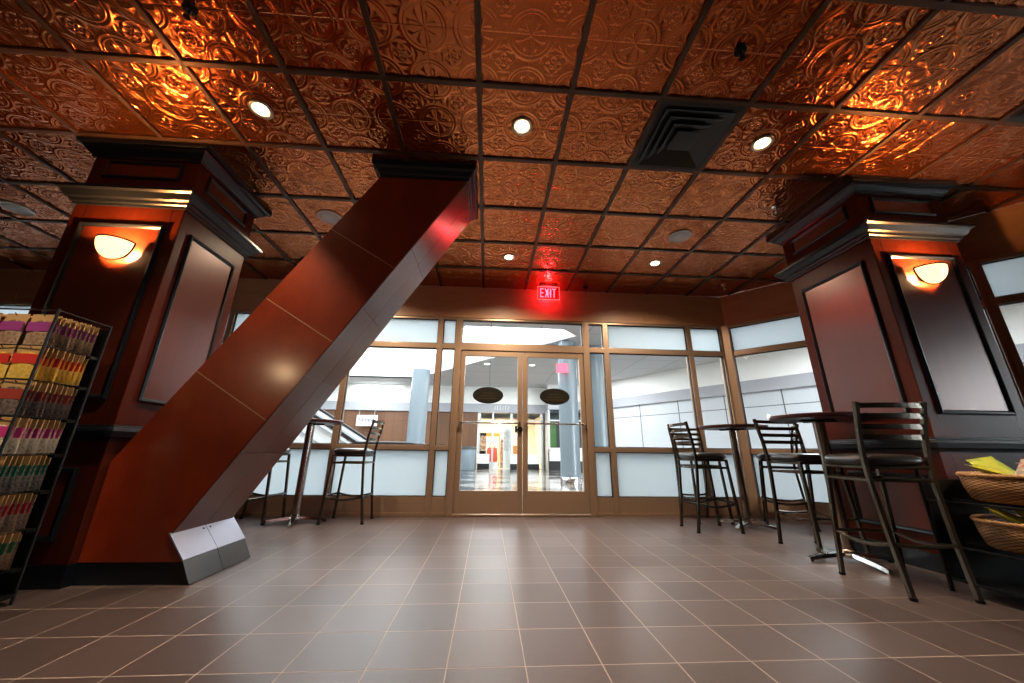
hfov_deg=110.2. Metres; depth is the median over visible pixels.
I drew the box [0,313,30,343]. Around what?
snack bag
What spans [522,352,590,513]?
door
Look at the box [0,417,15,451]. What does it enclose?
snack bag
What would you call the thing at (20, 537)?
snack bag
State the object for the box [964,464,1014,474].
bag
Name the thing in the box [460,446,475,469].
waste bin
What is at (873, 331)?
column
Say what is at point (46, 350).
snack bag
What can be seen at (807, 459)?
bar stool
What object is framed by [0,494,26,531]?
snack bag
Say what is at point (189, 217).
column
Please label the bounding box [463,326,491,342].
bars
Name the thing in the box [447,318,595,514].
trim
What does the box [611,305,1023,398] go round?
wall
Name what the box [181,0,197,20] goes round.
sprinkler
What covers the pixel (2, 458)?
snack bag
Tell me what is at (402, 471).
window
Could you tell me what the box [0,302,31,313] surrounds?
window
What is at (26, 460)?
snack bag
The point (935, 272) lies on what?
wall sconce
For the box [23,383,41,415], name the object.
snack bag
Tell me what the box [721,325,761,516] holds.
trim
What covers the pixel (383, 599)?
floor
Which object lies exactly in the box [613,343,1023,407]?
wall
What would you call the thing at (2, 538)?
snack bag
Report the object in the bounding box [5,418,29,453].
snack bag
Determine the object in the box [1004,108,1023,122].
ceiling vent
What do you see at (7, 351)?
snack bag
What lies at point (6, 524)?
snack bag
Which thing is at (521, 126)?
recessed light
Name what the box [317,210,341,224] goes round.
ceiling speaker
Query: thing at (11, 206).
ceiling speaker
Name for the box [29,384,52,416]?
snack bag
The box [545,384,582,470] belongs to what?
shop
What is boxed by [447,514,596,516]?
trim
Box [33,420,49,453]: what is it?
snack bag
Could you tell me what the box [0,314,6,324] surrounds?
snack bag
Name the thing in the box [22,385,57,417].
snack bag
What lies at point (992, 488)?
wicker basket
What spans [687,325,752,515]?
window
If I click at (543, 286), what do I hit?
exit sign
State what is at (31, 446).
snack bag
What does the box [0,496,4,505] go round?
snack bag
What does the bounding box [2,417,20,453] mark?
snack bag
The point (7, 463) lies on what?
snack bag
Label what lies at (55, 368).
snack bag
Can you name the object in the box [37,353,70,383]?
snack bag
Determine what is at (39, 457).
snack bag
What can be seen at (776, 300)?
wall
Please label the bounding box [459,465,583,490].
floor
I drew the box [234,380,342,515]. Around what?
window
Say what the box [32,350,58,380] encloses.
snack bag
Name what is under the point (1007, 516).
bag
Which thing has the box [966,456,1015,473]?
bag
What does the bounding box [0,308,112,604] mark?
rack
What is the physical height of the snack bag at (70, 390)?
0.174 m
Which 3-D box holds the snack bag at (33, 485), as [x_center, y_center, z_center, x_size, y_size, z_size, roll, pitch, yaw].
[-2.551,0.695,1.886,0.120,0.174,0.014,-1,-17,1]
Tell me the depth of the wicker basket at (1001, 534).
1.96 m
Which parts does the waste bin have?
lid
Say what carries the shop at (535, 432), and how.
on the floor at (477, 479)
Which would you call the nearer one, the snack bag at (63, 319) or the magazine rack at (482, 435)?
the snack bag at (63, 319)
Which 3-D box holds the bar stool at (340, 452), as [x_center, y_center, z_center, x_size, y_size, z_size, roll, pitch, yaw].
[-1.804,1.454,4.073,0.491,1.090,0.428,2,-17,-3]
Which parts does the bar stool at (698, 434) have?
leg, leg, seat frame, leg, foot rail, leg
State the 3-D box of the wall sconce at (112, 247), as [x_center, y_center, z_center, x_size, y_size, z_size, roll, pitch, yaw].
[-2.806,-0.654,2.491,0.239,0.141,0.136,2,-17,-3]
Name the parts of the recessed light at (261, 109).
bulb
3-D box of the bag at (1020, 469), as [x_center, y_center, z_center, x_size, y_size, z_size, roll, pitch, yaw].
[2.947,0.711,1.991,0.199,0.108,0.152,7,-18,-21]
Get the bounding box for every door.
[452,350,522,513]
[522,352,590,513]
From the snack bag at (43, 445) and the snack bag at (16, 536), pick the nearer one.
the snack bag at (16, 536)
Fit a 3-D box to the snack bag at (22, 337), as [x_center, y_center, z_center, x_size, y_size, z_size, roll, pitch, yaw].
[-2.676,-0.060,1.929,0.120,0.174,0.014,3,-16,-4]
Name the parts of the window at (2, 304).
transom pane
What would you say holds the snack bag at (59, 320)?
hanging from the rack at (10, 580)
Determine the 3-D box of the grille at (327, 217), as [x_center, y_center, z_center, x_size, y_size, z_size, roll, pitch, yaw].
[-1.869,-1.272,3.664,0.198,0.008,0.198,2,-17,-3]
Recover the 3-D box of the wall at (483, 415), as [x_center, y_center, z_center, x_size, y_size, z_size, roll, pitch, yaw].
[-0.433,4.310,21.708,30.000,6.000,0.200,2,-17,-3]
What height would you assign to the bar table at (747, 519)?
1.073 m
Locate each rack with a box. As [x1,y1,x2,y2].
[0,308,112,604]
[479,433,485,453]
[500,436,502,467]
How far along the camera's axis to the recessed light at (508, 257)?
4.36 m
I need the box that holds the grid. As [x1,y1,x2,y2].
[0,0,1023,295]
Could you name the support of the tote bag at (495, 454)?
on the shop at (535, 432)
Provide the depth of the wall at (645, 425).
11.29 m
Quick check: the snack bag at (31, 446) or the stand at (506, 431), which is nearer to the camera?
the snack bag at (31, 446)
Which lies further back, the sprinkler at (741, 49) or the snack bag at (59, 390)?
the sprinkler at (741, 49)
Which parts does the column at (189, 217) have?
panel, panel moulding, panel, panel moulding, chair rail, panel moulding, panel, cornice, crown moulding, panel moulding, panel, panel, panel moulding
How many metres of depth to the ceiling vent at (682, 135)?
2.64 m
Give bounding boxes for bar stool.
[239,448,290,525]
[316,419,384,524]
[667,421,744,533]
[667,427,734,523]
[752,419,870,553]
[756,424,821,531]
[823,401,985,604]
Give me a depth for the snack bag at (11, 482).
1.79 m
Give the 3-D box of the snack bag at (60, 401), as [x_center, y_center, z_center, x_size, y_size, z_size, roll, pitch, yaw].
[-2.546,0.336,1.971,0.120,0.174,0.014,0,-17,-1]
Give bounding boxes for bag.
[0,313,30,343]
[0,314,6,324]
[0,345,16,377]
[0,379,31,414]
[0,382,36,415]
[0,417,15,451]
[0,456,6,472]
[0,456,12,487]
[0,456,18,492]
[0,493,20,530]
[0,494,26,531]
[0,495,8,515]
[0,495,15,529]
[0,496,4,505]
[0,531,20,569]
[0,532,13,566]
[0,533,5,548]
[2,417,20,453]
[4,346,17,377]
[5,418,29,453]
[5,456,23,492]
[6,345,41,378]
[7,534,22,569]
[11,456,31,491]
[14,493,32,529]
[16,419,32,453]
[17,316,32,345]
[17,456,37,491]
[19,419,38,453]
[20,494,37,528]
[22,347,49,378]
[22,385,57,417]
[23,314,54,344]
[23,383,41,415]
[24,455,41,490]
[25,419,45,453]
[27,383,48,415]
[28,456,46,490]
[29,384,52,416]
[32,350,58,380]
[32,351,66,381]
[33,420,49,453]
[35,349,53,379]
[35,457,51,489]
[36,420,55,452]
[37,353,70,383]
[46,316,62,346]
[46,420,60,452]
[47,386,63,417]
[49,318,66,347]
[49,354,74,383]
[50,319,72,348]
[50,422,65,452]
[52,387,67,417]
[53,356,85,384]
[54,321,77,350]
[55,387,74,418]
[56,355,80,384]
[58,359,88,385]
[63,389,77,418]
[66,325,91,352]
[68,322,82,351]
[71,327,94,354]
[72,323,86,351]
[81,328,99,355]
[487,441,497,461]
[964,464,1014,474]
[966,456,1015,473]
[985,507,1023,523]
[1012,510,1023,516]
[1015,459,1023,475]
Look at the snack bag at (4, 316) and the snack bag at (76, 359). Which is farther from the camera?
the snack bag at (76, 359)
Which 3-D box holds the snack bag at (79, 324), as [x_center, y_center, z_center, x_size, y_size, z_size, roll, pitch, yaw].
[-2.543,-0.029,2.033,0.120,0.174,0.014,1,-16,-5]
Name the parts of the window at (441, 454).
frosted panel, transom pane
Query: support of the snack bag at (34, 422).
hanging from the rack at (10, 580)
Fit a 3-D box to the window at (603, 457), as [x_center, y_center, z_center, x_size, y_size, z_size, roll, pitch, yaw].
[1.188,0.956,4.844,0.280,2.560,0.115,2,-17,-3]
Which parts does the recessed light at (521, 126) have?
bulb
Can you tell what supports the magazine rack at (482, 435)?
on the shop at (535, 432)
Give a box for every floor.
[0,516,1023,682]
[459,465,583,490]
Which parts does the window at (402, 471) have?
frosted panel, transom pane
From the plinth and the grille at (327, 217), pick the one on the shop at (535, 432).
the plinth
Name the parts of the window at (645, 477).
transom pane, frosted panel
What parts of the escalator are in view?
trim, balustrade panel, trim, balustrade panel, handrail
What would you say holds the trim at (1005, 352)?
in the wall at (997, 232)
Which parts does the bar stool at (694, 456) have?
leg, leg, seat, seat frame, foot rail, leg, leg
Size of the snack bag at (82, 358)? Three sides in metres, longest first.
0.174 x 0.120 x 0.014 m
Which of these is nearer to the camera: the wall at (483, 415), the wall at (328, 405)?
the wall at (328, 405)
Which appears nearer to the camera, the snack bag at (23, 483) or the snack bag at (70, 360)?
the snack bag at (23, 483)
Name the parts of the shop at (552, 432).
green panel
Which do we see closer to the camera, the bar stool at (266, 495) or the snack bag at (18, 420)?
the snack bag at (18, 420)
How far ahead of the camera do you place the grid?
2.53 m
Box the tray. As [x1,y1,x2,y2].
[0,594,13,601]
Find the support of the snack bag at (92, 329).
hanging from the rack at (10, 580)
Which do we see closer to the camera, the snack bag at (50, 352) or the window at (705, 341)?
the snack bag at (50, 352)
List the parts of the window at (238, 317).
transom pane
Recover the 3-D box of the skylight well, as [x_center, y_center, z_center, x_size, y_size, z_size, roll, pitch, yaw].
[-4.907,-0.297,11.777,15.600,1.680,9.550,2,-17,-3]
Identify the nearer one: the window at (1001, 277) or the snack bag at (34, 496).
the snack bag at (34, 496)
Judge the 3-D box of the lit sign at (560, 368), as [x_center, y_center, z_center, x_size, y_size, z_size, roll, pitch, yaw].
[1.294,0.369,9.304,0.300,0.900,0.040,2,-17,-3]
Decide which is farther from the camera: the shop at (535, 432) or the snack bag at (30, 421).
the shop at (535, 432)
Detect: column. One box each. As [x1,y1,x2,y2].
[18,136,271,589]
[406,368,430,442]
[557,340,581,484]
[590,345,607,446]
[766,174,1023,573]
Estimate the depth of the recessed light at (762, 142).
2.72 m
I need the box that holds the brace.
[72,158,477,585]
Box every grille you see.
[319,212,339,222]
[670,232,689,241]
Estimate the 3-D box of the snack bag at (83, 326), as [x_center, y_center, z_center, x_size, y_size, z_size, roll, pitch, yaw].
[-2.540,-0.022,2.055,0.120,0.174,0.014,-1,-17,1]
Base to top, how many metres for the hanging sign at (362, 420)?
0.700 m
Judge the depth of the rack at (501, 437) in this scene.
16.51 m
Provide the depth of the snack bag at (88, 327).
2.08 m
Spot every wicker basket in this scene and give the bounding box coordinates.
[955,471,1023,504]
[970,513,1023,554]
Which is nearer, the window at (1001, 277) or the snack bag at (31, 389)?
the snack bag at (31, 389)
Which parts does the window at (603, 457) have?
frosted panel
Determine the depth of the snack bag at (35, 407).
1.88 m
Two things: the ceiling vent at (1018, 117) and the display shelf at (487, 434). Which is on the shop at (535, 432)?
the display shelf at (487, 434)
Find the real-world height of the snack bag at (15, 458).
0.174 m
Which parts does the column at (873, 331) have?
panel, panel moulding, panel, panel moulding, crown moulding, cornice, panel moulding, panel, panel, panel moulding, chair rail, panel, panel moulding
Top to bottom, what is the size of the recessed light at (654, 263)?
0.020 m
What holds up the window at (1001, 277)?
in the wall at (997, 232)
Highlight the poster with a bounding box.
[504,431,509,450]
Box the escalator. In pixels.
[221,344,424,443]
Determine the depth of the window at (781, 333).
4.71 m
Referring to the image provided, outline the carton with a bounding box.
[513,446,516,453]
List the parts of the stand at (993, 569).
post, panel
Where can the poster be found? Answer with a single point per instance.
(506, 433)
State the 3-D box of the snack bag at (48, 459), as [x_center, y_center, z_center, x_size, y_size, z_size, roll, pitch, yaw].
[-2.559,0.700,1.911,0.120,0.174,0.014,2,-17,-1]
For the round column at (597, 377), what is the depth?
9.48 m
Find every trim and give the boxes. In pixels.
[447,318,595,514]
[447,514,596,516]
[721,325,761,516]
[965,262,1023,409]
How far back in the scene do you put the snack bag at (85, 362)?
2.06 m
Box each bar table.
[260,418,343,528]
[699,424,782,531]
[769,411,894,574]
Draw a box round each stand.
[503,428,509,468]
[914,470,1023,599]
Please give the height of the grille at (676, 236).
0.008 m
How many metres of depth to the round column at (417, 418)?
12.64 m
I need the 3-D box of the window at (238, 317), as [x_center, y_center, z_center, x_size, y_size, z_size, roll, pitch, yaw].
[-3.646,0.809,4.554,0.360,2.560,0.115,2,-17,-3]
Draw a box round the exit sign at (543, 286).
[537,284,559,299]
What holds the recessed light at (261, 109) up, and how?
in the ceiling at (635, 46)
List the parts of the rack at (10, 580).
tier rail, tier rail, tier rail, post, tier rail, tier rail, tier rail, tier rail, wire frame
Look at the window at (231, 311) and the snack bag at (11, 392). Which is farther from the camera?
the window at (231, 311)
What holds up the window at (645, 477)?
in the wall at (19, 286)
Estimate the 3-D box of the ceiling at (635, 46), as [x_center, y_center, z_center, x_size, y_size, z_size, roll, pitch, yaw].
[2.229,-2.197,0.712,18.800,0.120,9.780,2,-17,-3]
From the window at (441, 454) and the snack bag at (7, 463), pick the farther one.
the window at (441, 454)
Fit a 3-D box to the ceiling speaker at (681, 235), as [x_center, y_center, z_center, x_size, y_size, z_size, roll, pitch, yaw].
[1.842,-1.150,3.912,0.240,0.012,0.240,2,-17,-3]
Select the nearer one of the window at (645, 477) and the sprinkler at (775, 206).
the sprinkler at (775, 206)
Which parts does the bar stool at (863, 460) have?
leg, seat, seat frame, leg, leg, foot rail, leg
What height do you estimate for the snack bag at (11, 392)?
0.174 m
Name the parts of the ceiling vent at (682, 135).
plate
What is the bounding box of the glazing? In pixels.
[463,326,503,340]
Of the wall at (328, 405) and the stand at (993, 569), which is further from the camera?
the wall at (328, 405)
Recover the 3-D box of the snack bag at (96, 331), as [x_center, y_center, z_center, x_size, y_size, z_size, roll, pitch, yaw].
[-2.549,-0.001,2.127,0.120,0.174,0.014,2,-16,-1]
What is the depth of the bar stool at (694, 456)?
3.79 m
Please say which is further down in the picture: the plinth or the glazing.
the plinth
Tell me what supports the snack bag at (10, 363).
hanging from the rack at (10, 580)
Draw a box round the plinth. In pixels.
[489,462,497,467]
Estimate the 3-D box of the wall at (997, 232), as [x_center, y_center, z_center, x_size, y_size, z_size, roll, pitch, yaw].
[7.784,-1.790,0.805,10.988,0.474,0.152,-14,-22,39]
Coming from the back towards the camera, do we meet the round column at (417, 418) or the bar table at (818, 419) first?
the round column at (417, 418)
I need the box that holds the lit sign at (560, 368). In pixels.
[556,339,567,372]
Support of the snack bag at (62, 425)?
hanging from the rack at (10, 580)
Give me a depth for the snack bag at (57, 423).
1.94 m
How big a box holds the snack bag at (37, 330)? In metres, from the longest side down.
0.174 x 0.120 x 0.014 m
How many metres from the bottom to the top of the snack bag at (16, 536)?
0.178 m
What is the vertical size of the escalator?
4.176 m
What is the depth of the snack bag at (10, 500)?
1.77 m
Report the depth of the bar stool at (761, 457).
4.06 m
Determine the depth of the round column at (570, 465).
8.89 m
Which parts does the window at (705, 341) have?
transom pane, frosted panel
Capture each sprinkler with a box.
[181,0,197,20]
[733,44,746,61]
[771,204,779,212]
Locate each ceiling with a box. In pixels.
[0,0,1023,296]
[349,206,1023,387]
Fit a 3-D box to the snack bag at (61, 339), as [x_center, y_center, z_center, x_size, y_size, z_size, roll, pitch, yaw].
[-2.541,-0.044,1.987,0.120,0.174,0.014,2,-15,-2]
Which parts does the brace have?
kick plate, kick plate, kick plate, kick plate, crown moulding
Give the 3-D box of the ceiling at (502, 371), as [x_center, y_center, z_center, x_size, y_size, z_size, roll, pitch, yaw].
[3.594,-0.720,7.282,36.000,0.050,31.000,2,-17,-3]
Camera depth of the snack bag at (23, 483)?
1.84 m
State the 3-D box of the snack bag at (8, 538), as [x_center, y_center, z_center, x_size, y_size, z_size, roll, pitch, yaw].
[-2.552,1.037,1.753,0.125,0.177,0.014,1,-17,-2]
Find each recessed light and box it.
[247,99,273,119]
[503,254,514,260]
[511,117,532,135]
[648,260,661,266]
[750,135,774,151]
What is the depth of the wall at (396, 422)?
16.01 m
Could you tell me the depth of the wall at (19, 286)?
5.18 m
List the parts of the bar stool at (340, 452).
leg, leg, foot rail, seat frame, seat, leg, leg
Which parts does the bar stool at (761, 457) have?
leg, leg, seat, seat frame, foot rail, leg, leg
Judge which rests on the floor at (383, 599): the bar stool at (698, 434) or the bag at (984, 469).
the bar stool at (698, 434)
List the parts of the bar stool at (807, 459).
leg, seat, leg, seat frame, leg, foot rail, leg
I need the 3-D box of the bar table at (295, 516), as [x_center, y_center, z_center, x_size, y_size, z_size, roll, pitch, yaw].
[-2.316,1.421,3.963,0.680,1.073,0.680,7,-18,-21]
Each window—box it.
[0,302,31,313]
[222,310,232,343]
[225,310,252,340]
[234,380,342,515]
[323,315,441,515]
[427,317,458,515]
[586,322,617,515]
[605,323,713,515]
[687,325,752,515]
[728,313,843,523]
[973,251,1023,383]
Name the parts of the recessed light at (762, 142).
bulb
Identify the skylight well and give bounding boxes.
[349,327,573,377]
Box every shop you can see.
[476,405,543,469]
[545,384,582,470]
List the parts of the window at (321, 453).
frosted panel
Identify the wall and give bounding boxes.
[0,269,724,326]
[321,401,579,413]
[323,383,546,464]
[476,413,545,464]
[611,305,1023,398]
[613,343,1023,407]
[613,363,1023,448]
[720,282,798,325]
[948,202,1023,263]
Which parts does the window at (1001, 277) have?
transom pane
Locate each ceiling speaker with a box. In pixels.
[0,200,35,215]
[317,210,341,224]
[668,230,691,242]
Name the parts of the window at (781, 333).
transom pane, frosted panel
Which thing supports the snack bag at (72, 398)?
hanging from the rack at (10, 580)
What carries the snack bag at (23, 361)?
hanging from the rack at (10, 580)
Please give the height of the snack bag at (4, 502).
0.174 m
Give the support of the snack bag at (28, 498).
hanging from the rack at (10, 580)
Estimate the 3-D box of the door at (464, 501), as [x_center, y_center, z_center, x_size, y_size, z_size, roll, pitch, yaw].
[-0.286,1.118,4.658,0.851,2.063,0.100,2,-17,-3]
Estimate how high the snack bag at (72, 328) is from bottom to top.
0.174 m
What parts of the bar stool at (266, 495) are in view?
leg, leg, foot rail, seat frame, leg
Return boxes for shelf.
[486,433,499,467]
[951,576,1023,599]
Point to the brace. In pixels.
(168, 502)
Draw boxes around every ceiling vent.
[631,101,745,170]
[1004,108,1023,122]
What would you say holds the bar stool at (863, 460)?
on the floor at (383, 599)
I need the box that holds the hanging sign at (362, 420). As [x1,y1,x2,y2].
[356,410,377,425]
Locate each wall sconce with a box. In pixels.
[95,234,135,259]
[913,262,947,283]
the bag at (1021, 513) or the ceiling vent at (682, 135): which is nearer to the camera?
the bag at (1021, 513)

